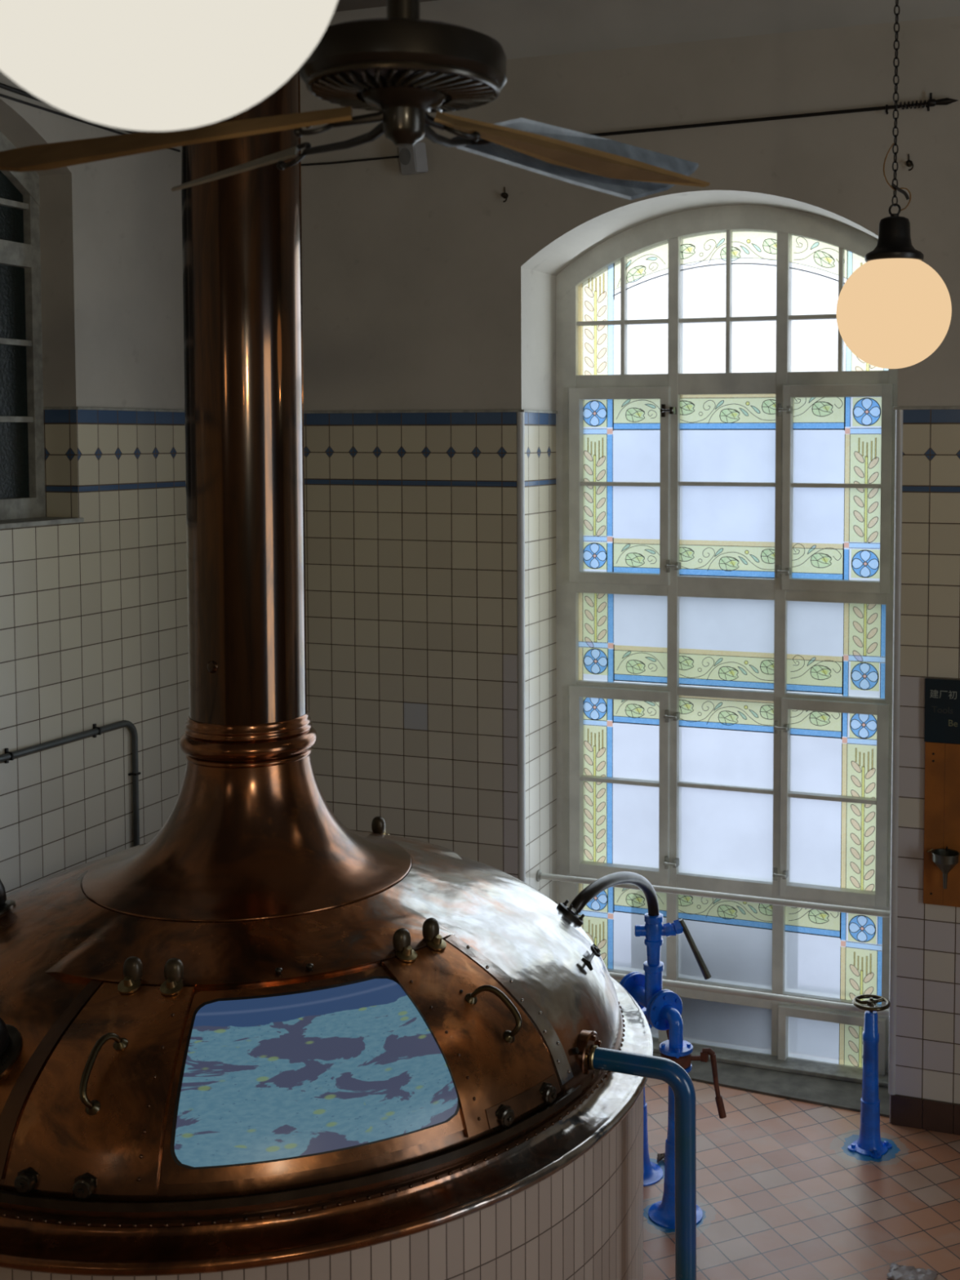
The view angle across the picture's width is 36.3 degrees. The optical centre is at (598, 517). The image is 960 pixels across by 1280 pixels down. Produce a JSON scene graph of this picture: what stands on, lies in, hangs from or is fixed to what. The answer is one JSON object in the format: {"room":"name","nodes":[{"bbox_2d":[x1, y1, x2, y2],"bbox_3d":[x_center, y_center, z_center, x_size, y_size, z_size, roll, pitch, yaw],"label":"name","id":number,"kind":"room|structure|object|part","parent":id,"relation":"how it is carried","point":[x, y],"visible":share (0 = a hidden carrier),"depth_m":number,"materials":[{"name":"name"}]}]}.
{"room":"processing plant","nodes":[
{"label":"processing plant","id":0,"kind":"room"},
{"bbox_2d":[0,70,189,893],"bbox_3d":[-4.209,0.437,2.785,0.300,5.650,12.000,1,3,20],"label":"wall","id":1,"kind":"structure","parent":0,"point":[94,611],"depth_m":7.17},
{"bbox_2d":[0,131,45,519],"bbox_3d":[-3.062,-1.046,6.122,0.082,2.205,2.000,1,3,20],"label":"window","id":2,"kind":"structure","parent":1,"relation":"in","point":[22,461],"depth_m":6.96,"materials":[{"name":"paint"}]},
{"bbox_3d":[-2.840,-1.711,6.729,0.007,0.455,0.530,1,3,20],"label":"glass pane","id":3,"kind":"part","parent":2,"relation":"part of","materials":[{"name":"glass"}]},
{"bbox_3d":[-2.840,-1.377,6.747,0.007,0.175,0.530,1,3,20],"label":"glass pane","id":4,"kind":"part","parent":2,"relation":"part of","materials":[{"name":"glass"}]},
{"bbox_3d":[-2.840,-1.012,6.767,0.007,0.355,0.530,1,3,20],"label":"glass pane","id":5,"kind":"part","parent":2,"relation":"part of","materials":[{"name":"glass"}]},
{"bbox_3d":[-2.840,-0.643,6.788,0.007,0.345,0.530,1,3,20],"label":"glass pane","id":6,"kind":"part","parent":2,"relation":"part of","materials":[{"name":"glass"}]},
{"bbox_3d":[-2.840,-0.266,6.809,0.007,0.370,0.530,1,3,20],"label":"glass pane","id":7,"kind":"part","parent":2,"relation":"part of","materials":[{"name":"glass"}]},
{"bbox_2d":[0,516,84,528],"bbox_3d":[-2.925,0.060,6.144,0.222,0.023,1.990,1,3,20],"label":"window sill","id":8,"kind":"structure","parent":1,"relation":"attached to","point":[43,521],"depth_m":6.79,"materials":[{"name":"paint"}]},
{"bbox_2d":[0,82,138,133],"bbox_3d":[-2.672,-1.921,6.411,0.022,0.102,2.501,1,3,20],"label":"cable","id":9,"kind":"object","parent":1,"relation":"attached to","point":[7,87],"visible":0.19,"depth_m":6.60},
{"bbox_2d":[0,720,140,846],"bbox_3d":[-3.354,2.152,4.745,0.042,2.009,5.885,1,3,20],"label":"conduit","id":10,"kind":"object","parent":1,"relation":"attached to","point":[7,756],"visible":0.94,"depth_m":7.28,"materials":[{"name":"black metal"}]},
{"bbox_2d":[43,406,184,412],"bbox_3d":[-2.357,-0.565,7.697,0.212,0.014,1.412,1,3,20],"label":"trim","id":11,"kind":"structure","parent":1,"relation":"attached to","point":[44,407],"depth_m":7.22,"materials":[{"name":"paint"}]},
{"bbox_2d":[0,93,399,165],"bbox_3d":[-2.069,-1.895,6.566,1.068,0.052,3.198,1,3,20],"label":"cable","id":12,"kind":"object","parent":1,"relation":"attached to","point":[1,95],"visible":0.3,"depth_m":7.15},
{"bbox_2d":[333,0,437,12],"bbox_3d":[0.195,-2.384,1.280,9.500,0.150,12.860,1,3,20],"label":"ceiling","id":13,"kind":"structure","parent":0,"point":[342,5],"depth_m":7.54,"materials":[{"name":"white paint"}]},
{"bbox_2d":[0,0,337,131],"bbox_3d":[-0.415,-1.331,1.276,0.374,1.951,0.374,1,3,20],"label":"globe lamp","id":14,"kind":"object","parent":13,"relation":"hanging from","point":[148,65],"visible":1,"depth_m":1.25,"materials":[{"name":"white glass"}]},
{"bbox_2d":[0,0,710,199],"bbox_3d":[-0.355,-1.438,2.308,0.957,1.852,0.860,1,3,20],"label":"ceiling fan","id":15,"kind":"object","parent":13,"relation":"hanging from","point":[402,66],"visible":1,"depth_m":2.04,"materials":[{"name":"brown metal"}]},
{"bbox_3d":[-0.634,-0.538,2.084,0.616,0.079,0.077,1,3,16],"label":"fan blade","id":16,"kind":"part","parent":15,"relation":"part of","materials":[{"name":"brown wood"}]},
{"bbox_3d":[-0.585,-0.559,2.341,0.339,0.037,0.021,3,4,41],"label":"fan blade","id":17,"kind":"part","parent":15,"relation":"part of","materials":[{"name":"brown wood"}]},
{"bbox_2d":[305,61,500,113],"bbox_3d":[-0.269,-0.590,2.017,0.266,0.018,0.270,1,3,20],"label":"vent grille","id":18,"kind":"object","parent":15,"relation":"attached to","point":[438,86],"depth_m":1.96,"materials":[{"name":"brown metal"}]},
{"bbox_3d":[-0.269,-1.500,1.967,0.150,1.690,0.150,1,3,20],"label":"down rod","id":19,"kind":"part","parent":15,"relation":"part of","materials":[{"name":"brown metal"}]},
{"bbox_3d":[-0.036,-0.566,2.259,0.048,0.047,0.590,3,4,45],"label":"fan blade","id":20,"kind":"part","parent":15,"relation":"part of","materials":[{"name":"brown wood"}]},
{"bbox_3d":[-0.009,-0.581,2.391,0.591,0.111,0.057,-3,4,-45],"label":"fan blade","id":21,"kind":"part","parent":15,"relation":"part of","materials":[{"name":"brown wood"}]},
{"bbox_2d":[835,0,951,368],"bbox_3d":[0.993,-1.503,4.855,0.380,2.004,0.380,1,3,20],"label":"globe lamp","id":22,"kind":"object","parent":13,"relation":"hanging from","point":[894,311],"visible":1,"depth_m":4.78,"materials":[{"name":"beige glass"}]},
{"bbox_3d":[0.993,-0.685,4.900,0.380,0.366,0.380,1,3,20],"label":"globe","id":23,"kind":"part","parent":22,"relation":"part of"},
{"bbox_3d":[0.993,-1.772,4.840,0.017,1.462,0.017,2,4,36],"label":"chain","id":24,"kind":"part","parent":22,"relation":"part of","materials":[{"name":"black metal"}]},
{"bbox_2d":[300,16,959,1133],"bbox_3d":[2.316,0.196,7.150,9.000,5.650,0.660,1,3,20],"label":"wall","id":25,"kind":"structure","parent":0,"point":[430,290],"depth_m":7.84,"materials":[{"name":"white paint"}]},
{"bbox_2d":[398,142,427,174],"bbox_3d":[-0.990,-1.923,7.803,0.125,0.164,0.111,3,4,42],"label":"wall speaker","id":26,"kind":"object","parent":25,"relation":"attached to","point":[413,160],"visible":0.91,"depth_m":7.77,"materials":[{"name":"white plastic"}]},
{"bbox_2d":[399,147,410,164],"bbox_3d":[-1.031,-1.927,7.776,0.090,0.089,0.015,3,4,42],"label":"grille","id":27,"kind":"object","parent":26,"relation":"attached to","point":[404,153],"depth_m":7.77,"materials":[{"name":"grey"}]},
{"bbox_2d":[501,186,508,202],"bbox_3d":[-0.493,-1.705,7.689,0.040,0.084,0.040,1,3,20],"label":"wall hook","id":28,"kind":"object","parent":25,"relation":"attached to","point":[504,195],"visible":1,"depth_m":7.68,"materials":[{"name":"brown metal"}]},
{"bbox_2d":[300,0,959,79],"bbox_3d":[2.154,-2.475,6.555,9.000,0.250,0.290,1,3,20],"label":"ceiling","id":29,"kind":"structure","parent":25,"relation":"attached to","point":[523,28],"depth_m":7.37,"materials":[{"name":"paint"}]},
{"bbox_2d":[303,406,959,413],"bbox_3d":[2.287,-0.528,7.029,9.000,0.014,0.512,1,3,20],"label":"trim","id":30,"kind":"structure","parent":25,"relation":"attached to","point":[894,407],"depth_m":7.88,"materials":[{"name":"paint"}]},
{"bbox_2d":[516,409,902,1094],"bbox_3d":[0.526,1.227,7.519,2.044,3.550,0.043,1,3,20],"label":"trim","id":31,"kind":"structure","parent":25,"relation":"attached to","point":[899,413],"depth_m":7.22,"materials":[{"name":"white tile"}]},
{"bbox_2d":[536,869,889,917],"bbox_3d":[0.596,2.006,7.756,1.975,0.064,0.064,1,3,20],"label":"guard rail","id":32,"kind":"object","parent":25,"relation":"attached to","point":[540,875],"visible":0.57,"depth_m":7.69,"materials":[{"name":"white metal"}]},
{"bbox_2d":[555,204,897,1087],"bbox_3d":[0.686,0.565,7.928,2.020,4.828,0.234,1,3,20],"label":"window","id":33,"kind":"structure","parent":25,"relation":"in","point":[725,542],"depth_m":7.97,"materials":[{"name":"white glass"}]},
{"bbox_3d":[0.011,-0.937,8.150,0.272,0.290,0.004,1,3,20],"label":"glass pane","id":34,"kind":"part","parent":33,"relation":"part of","materials":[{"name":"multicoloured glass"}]},
{"bbox_3d":[0.011,-1.285,8.130,0.272,0.388,0.004,1,3,20],"label":"glass pane","id":35,"kind":"part","parent":33,"relation":"part of","materials":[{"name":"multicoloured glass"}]},
{"bbox_3d":[0.137,1.246,8.209,0.482,0.480,0.004,1,3,20],"label":"glass pane","id":36,"kind":"part","parent":33,"relation":"part of","materials":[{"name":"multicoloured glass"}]},
{"bbox_3d":[0.137,1.722,8.235,0.482,0.496,0.004,1,3,20],"label":"glass pane","id":37,"kind":"part","parent":33,"relation":"part of","materials":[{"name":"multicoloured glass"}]},
{"bbox_3d":[0.138,-0.423,8.116,0.482,0.483,0.004,1,3,20],"label":"glass pane","id":38,"kind":"part","parent":33,"relation":"part of","materials":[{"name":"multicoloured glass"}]},
{"bbox_3d":[0.138,0.059,8.143,0.482,0.507,0.004,1,3,20],"label":"glass pane","id":39,"kind":"part","parent":33,"relation":"part of","materials":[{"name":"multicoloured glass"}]},
{"bbox_3d":[0.142,2.327,8.283,0.550,0.512,0.004,1,3,20],"label":"glass pane","id":40,"kind":"part","parent":33,"relation":"part of","materials":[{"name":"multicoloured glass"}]},
{"bbox_3d":[0.142,0.677,8.192,0.550,0.514,0.004,1,3,20],"label":"glass pane","id":41,"kind":"part","parent":33,"relation":"part of","materials":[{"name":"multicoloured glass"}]},
{"bbox_3d":[0.274,-1.339,8.032,0.268,0.507,0.004,1,3,20],"label":"glass pane","id":42,"kind":"part","parent":33,"relation":"part of","materials":[{"name":"white glass"}]},
{"bbox_3d":[0.137,2.807,8.295,0.482,0.262,0.004,1,3,20],"label":"glass pane","id":43,"kind":"part","parent":33,"relation":"part of","materials":[{"name":"grey glass"}]},
{"bbox_3d":[0.573,-1.365,7.922,0.276,0.571,0.004,1,3,20],"label":"glass pane","id":44,"kind":"part","parent":33,"relation":"part of","materials":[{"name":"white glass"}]},
{"bbox_3d":[0.705,2.338,8.079,0.556,0.512,0.004,1,3,20],"label":"glass pane","id":45,"kind":"part","parent":33,"relation":"part of","materials":[{"name":"white glass"}]},
{"bbox_3d":[0.706,2.816,8.107,0.556,0.280,0.001,1,3,20],"label":"glass pane","id":46,"kind":"part","parent":33,"relation":"part of","materials":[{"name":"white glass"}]},
{"bbox_3d":[0.706,1.743,8.048,0.556,0.504,0.001,1,3,20],"label":"glass pane","id":47,"kind":"part","parent":33,"relation":"part of","materials":[{"name":"white glass"}]},
{"bbox_3d":[0.705,1.230,8.018,0.556,0.503,0.004,1,3,20],"label":"glass pane","id":48,"kind":"part","parent":33,"relation":"part of","materials":[{"name":"white glass"}]},
{"bbox_3d":[0.705,0.689,7.988,0.556,0.514,0.004,1,3,20],"label":"glass pane","id":49,"kind":"part","parent":33,"relation":"part of","materials":[{"name":"white glass"}]},
{"bbox_3d":[0.705,0.077,7.954,0.556,0.511,0.004,1,3,20],"label":"glass pane","id":50,"kind":"part","parent":33,"relation":"part of","materials":[{"name":"white glass"}]},
{"bbox_3d":[0.705,-0.432,7.926,0.556,0.489,0.004,1,3,20],"label":"glass pane","id":51,"kind":"part","parent":33,"relation":"part of","materials":[{"name":"white glass"}]},
{"bbox_3d":[0.840,-1.361,7.826,0.270,0.572,0.004,1,3,20],"label":"glass pane","id":52,"kind":"part","parent":33,"relation":"part of","materials":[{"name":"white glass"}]},
{"bbox_3d":[1.145,-1.323,7.718,0.278,0.510,0.004,1,3,20],"label":"glass pane","id":53,"kind":"part","parent":33,"relation":"part of","materials":[{"name":"white glass"}]},
{"bbox_3d":[1.260,2.829,7.890,0.482,0.262,0.004,1,3,20],"label":"glass pane","id":54,"kind":"part","parent":33,"relation":"part of","materials":[{"name":"white glass"}]},
{"bbox_3d":[1.261,1.741,7.829,0.486,0.502,0.004,1,3,20],"label":"glass pane","id":55,"kind":"part","parent":33,"relation":"part of","materials":[{"name":"white glass"}]},
{"bbox_3d":[1.271,2.349,7.875,0.545,0.512,0.004,1,3,20],"label":"glass pane","id":56,"kind":"part","parent":33,"relation":"part of","materials":[{"name":"white glass"}]},
{"bbox_3d":[1.261,1.263,7.803,0.486,0.480,0.004,1,3,20],"label":"glass pane","id":57,"kind":"part","parent":33,"relation":"part of","materials":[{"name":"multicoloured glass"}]},
{"bbox_3d":[1.271,0.700,7.784,0.545,0.514,0.004,1,3,20],"label":"glass pane","id":58,"kind":"part","parent":33,"relation":"part of","materials":[{"name":"white glass"}]},
{"bbox_3d":[1.266,0.079,7.736,0.489,0.512,0.004,1,3,20],"label":"glass pane","id":59,"kind":"part","parent":33,"relation":"part of","materials":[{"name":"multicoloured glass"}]},
{"bbox_3d":[1.266,-0.404,7.709,0.489,0.478,0.004,1,3,20],"label":"glass pane","id":60,"kind":"part","parent":33,"relation":"part of","materials":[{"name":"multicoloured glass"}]},
{"bbox_3d":[1.406,-1.261,7.627,0.257,0.395,0.004,1,3,20],"label":"glass pane","id":61,"kind":"part","parent":33,"relation":"part of","materials":[{"name":"white glass"}]},
{"bbox_3d":[1.406,-0.909,7.646,0.257,0.290,0.004,1,3,20],"label":"glass pane","id":62,"kind":"part","parent":33,"relation":"part of","materials":[{"name":"white glass"}]},
{"bbox_2d":[608,972,888,1015],"bbox_3d":[0.596,2.515,7.784,1.975,0.064,0.064,1,3,20],"label":"guard rail","id":63,"kind":"object","parent":25,"relation":"attached to","point":[743,993],"visible":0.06,"depth_m":7.68,"materials":[{"name":"white metal"}]},
{"bbox_2d":[653,1052,889,1117],"bbox_3d":[0.627,2.978,7.894,1.973,0.012,0.500,1,3,20],"label":"window sill","id":64,"kind":"structure","parent":25,"relation":"attached to","point":[844,1095],"depth_m":7.67,"materials":[{"name":"grey stone"}]},
{"bbox_2d":[588,93,957,136],"bbox_3d":[0.654,-1.985,7.252,2.225,0.095,0.054,1,3,20],"label":"rod","id":65,"kind":"object","parent":25,"relation":"attached to","point":[931,102],"visible":0.96,"depth_m":7.13,"materials":[{"name":"black metal"}]},
{"bbox_2d":[906,154,913,170],"bbox_3d":[1.491,-1.700,6.972,0.040,0.084,0.040,1,3,20],"label":"wall hook","id":66,"kind":"object","parent":25,"relation":"attached to","point":[909,163],"visible":1,"depth_m":6.96,"materials":[{"name":"brown metal"}]},
{"bbox_2d":[891,1094,959,1135],"bbox_3d":[2.865,2.973,6.747,2.985,0.150,0.012,1,3,20],"label":"baseboard","id":67,"kind":"structure","parent":25,"relation":"attached to","point":[908,1112],"depth_m":7.19,"materials":[{"name":"brown tile"}]},
{"bbox_2d":[923,742,959,906],"bbox_3d":[1.900,1.496,6.993,0.664,0.798,0.049,1,3,20],"label":"board","id":68,"kind":"object","parent":25,"relation":"attached to","point":[942,760],"visible":1,"depth_m":7.08,"materials":[{"name":"brown wood"}]},
{"bbox_2d":[931,846,959,888],"bbox_3d":[1.672,1.692,7.020,0.132,0.188,0.138,1,3,20],"label":"funnel","id":69,"kind":"object","parent":68,"relation":"hanging from","point":[945,860],"visible":1,"depth_m":6.99,"materials":[{"name":"metal"}]},
{"bbox_2d":[924,677,959,744],"bbox_3d":[1.894,0.940,6.978,0.649,0.310,0.028,1,3,20],"label":"wall sign","id":70,"kind":"object","parent":25,"relation":"attached to","point":[942,695],"visible":1,"depth_m":7.05,"materials":[{"name":"black plastic"}]},
{"bbox_2d":[643,1078,959,1279],"bbox_3d":[0.195,3.407,1.599,9.500,0.150,12.860,1,3,20],"label":"floor","id":71,"kind":"structure","parent":0,"point":[781,1194],"depth_m":6.56,"materials":[{"name":"tile"}]},
{"bbox_2d":[0,69,653,1279],"bbox_3d":[-1.260,0.302,5.233,2.918,5.650,2.918,-2,4,-37],"label":"kettle","id":72,"kind":"object","parent":71,"relation":"on","point":[262,1036],"visible":0.98,"depth_m":4.59,"materials":[{"name":"metal"}]},
{"bbox_3d":[-1.396,1.634,4.210,0.439,0.404,0.481,0,3,7],"label":"sliding door","id":73,"kind":"part","parent":72,"relation":"part of","materials":[{"name":"orange metal"}]},
{"bbox_3d":[-1.407,1.572,4.141,0.059,0.182,0.207,1,3,11],"label":"handle","id":74,"kind":"part","parent":72,"relation":"part of","materials":[{"name":"gold metal"}]},
{"bbox_3d":[-1.422,1.410,4.419,0.068,0.044,0.066,1,3,20],"label":"knob","id":75,"kind":"part","parent":72,"relation":"part of","materials":[{"name":"gold metal"}]},
{"bbox_3d":[-1.417,1.376,4.440,0.058,0.076,0.052,1,3,20],"label":"pivot knob","id":76,"kind":"part","parent":72,"relation":"part of","materials":[{"name":"brown metal"}]},
{"bbox_3d":[-1.289,1.411,4.405,0.068,0.044,0.066,1,3,20],"label":"knob","id":77,"kind":"part","parent":72,"relation":"part of","materials":[{"name":"gold metal"}]},
{"bbox_3d":[-1.288,1.377,4.426,0.058,0.076,0.054,1,3,20],"label":"pivot knob","id":78,"kind":"part","parent":72,"relation":"part of","materials":[{"name":"brown metal"}]},
{"bbox_3d":[-0.839,1.614,4.279,0.812,0.320,0.416,-1,3,-22],"label":"viewing panel","id":79,"kind":"part","parent":72,"relation":"part of","materials":[{"name":"blue glass"}]},
{"bbox_3d":[-0.917,1.286,6.082,0.058,0.076,0.052,1,3,20],"label":"pivot knob","id":80,"kind":"part","parent":72,"relation":"part of","materials":[{"name":"brown metal"}]},
{"bbox_3d":[-0.632,1.362,4.695,0.054,0.076,0.058,1,3,20],"label":"pivot knob","id":81,"kind":"part","parent":72,"relation":"part of","materials":[{"name":"brown metal"}]},
{"bbox_3d":[-0.616,1.396,4.681,0.066,0.044,0.068,1,3,20],"label":"knob","id":82,"kind":"part","parent":72,"relation":"part of","materials":[{"name":"gold metal"}]},
{"bbox_3d":[-0.551,1.357,4.796,0.053,0.076,0.058,1,3,20],"label":"pivot knob","id":83,"kind":"part","parent":72,"relation":"part of","materials":[{"name":"brown metal"}]},
{"bbox_3d":[-0.532,1.390,4.784,0.066,0.044,0.068,1,3,20],"label":"knob","id":84,"kind":"part","parent":72,"relation":"part of","materials":[{"name":"gold metal"}]},
{"bbox_3d":[-0.421,1.613,4.587,0.480,0.404,0.409,3,4,40],"label":"sliding door","id":85,"kind":"part","parent":72,"relation":"part of","materials":[{"name":"orange metal"}]},
{"bbox_3d":[-0.329,1.555,4.574,0.191,0.165,0.055,1,3,20],"label":"handle","id":86,"kind":"part","parent":72,"relation":"part of","materials":[{"name":"gold metal"}]},
{"bbox_3d":[-0.227,1.792,4.476,0.036,0.054,0.322,3,4,39],"label":"roller plate","id":87,"kind":"part","parent":72,"relation":"part of","materials":[{"name":"orange metal"}]},
{"bbox_2d":[569,871,659,915],"bbox_3d":[0.094,1.614,6.077,0.080,0.374,0.942,1,3,22],"label":"pipe","id":88,"kind":"object","parent":72,"relation":"attached to","point":[585,895],"visible":1,"depth_m":5.96,"materials":[{"name":"black metal"}]},
{"bbox_2d":[589,1044,696,1279],"bbox_3d":[0.184,2.453,4.792,0.427,1.404,0.200,1,3,20],"label":"pipe","id":89,"kind":"object","parent":72,"relation":"attached to","point":[664,1069],"visible":1,"depth_m":4.72,"materials":[{"name":"blue metal"}]},
{"bbox_2d":[641,1007,668,1186],"bbox_3d":[0.185,2.646,6.748,0.245,0.803,0.244,3,4,45],"label":"support","id":90,"kind":"object","parent":71,"relation":"on","point":[652,1172],"visible":0.12,"depth_m":6.73,"materials":[{"name":"blue paint"}]},
{"bbox_3d":[0.181,2.697,6.752,0.240,0.700,0.240,1,3,20],"label":"stand post","id":91,"kind":"part","parent":90,"relation":"part of","materials":[{"name":"blue metal"}]},
{"bbox_2d":[657,1152,665,1162],"bbox_3d":[0.323,3.022,6.870,0.107,0.022,0.096,1,3,20],"label":"debris","id":92,"kind":"object","parent":71,"relation":"on","point":[663,1155],"visible":0.45,"depth_m":6.88,"materials":[{"name":"grey"}]},
{"bbox_2d":[619,912,726,1228],"bbox_3d":[0.329,2.415,6.518,0.334,1.289,0.498,-1,3,-25],"label":"pump","id":93,"kind":"object","parent":71,"relation":"on","point":[664,1011],"visible":0.78,"depth_m":6.41,"materials":[{"name":"blue paint"}]},
{"bbox_3d":[0.340,2.737,6.398,0.240,0.660,0.240,1,3,20],"label":"stand post","id":94,"kind":"part","parent":93,"relation":"part of","materials":[{"name":"blue metal"}]},
{"bbox_3d":[0.432,1.924,6.506,0.147,0.274,0.032,0,3,2],"label":"grey lever","id":95,"kind":"part","parent":93,"relation":"part of","materials":[{"name":"metal"}]},
{"bbox_3d":[0.480,2.471,6.379,0.164,0.304,0.041,1,3,10],"label":"rust lever","id":96,"kind":"part","parent":93,"relation":"part of","materials":[{"name":"red metal"}]},
{"bbox_2d":[847,994,892,1158],"bbox_3d":[1.307,2.666,6.997,0.178,0.735,0.178,2,4,35],"label":"post","id":97,"kind":"object","parent":71,"relation":"on","point":[868,1143],"visible":1,"depth_m":6.97,"materials":[{"name":"blue metal"}]},
{"bbox_3d":[1.307,2.699,6.999,0.170,0.668,0.170,1,3,20],"label":"post","id":98,"kind":"part","parent":97,"relation":"part of","materials":[{"name":"blue metal"}]},
{"bbox_2d":[886,1262,937,1279],"bbox_3d":[1.278,3.082,5.939,0.194,0.015,0.133,1,3,20],"label":"plastic sheet","id":99,"kind":"object","parent":71,"relation":"on","point":[898,1272],"visible":1,"depth_m":5.94,"materials":[{"name":"white plastic"}]}
]}

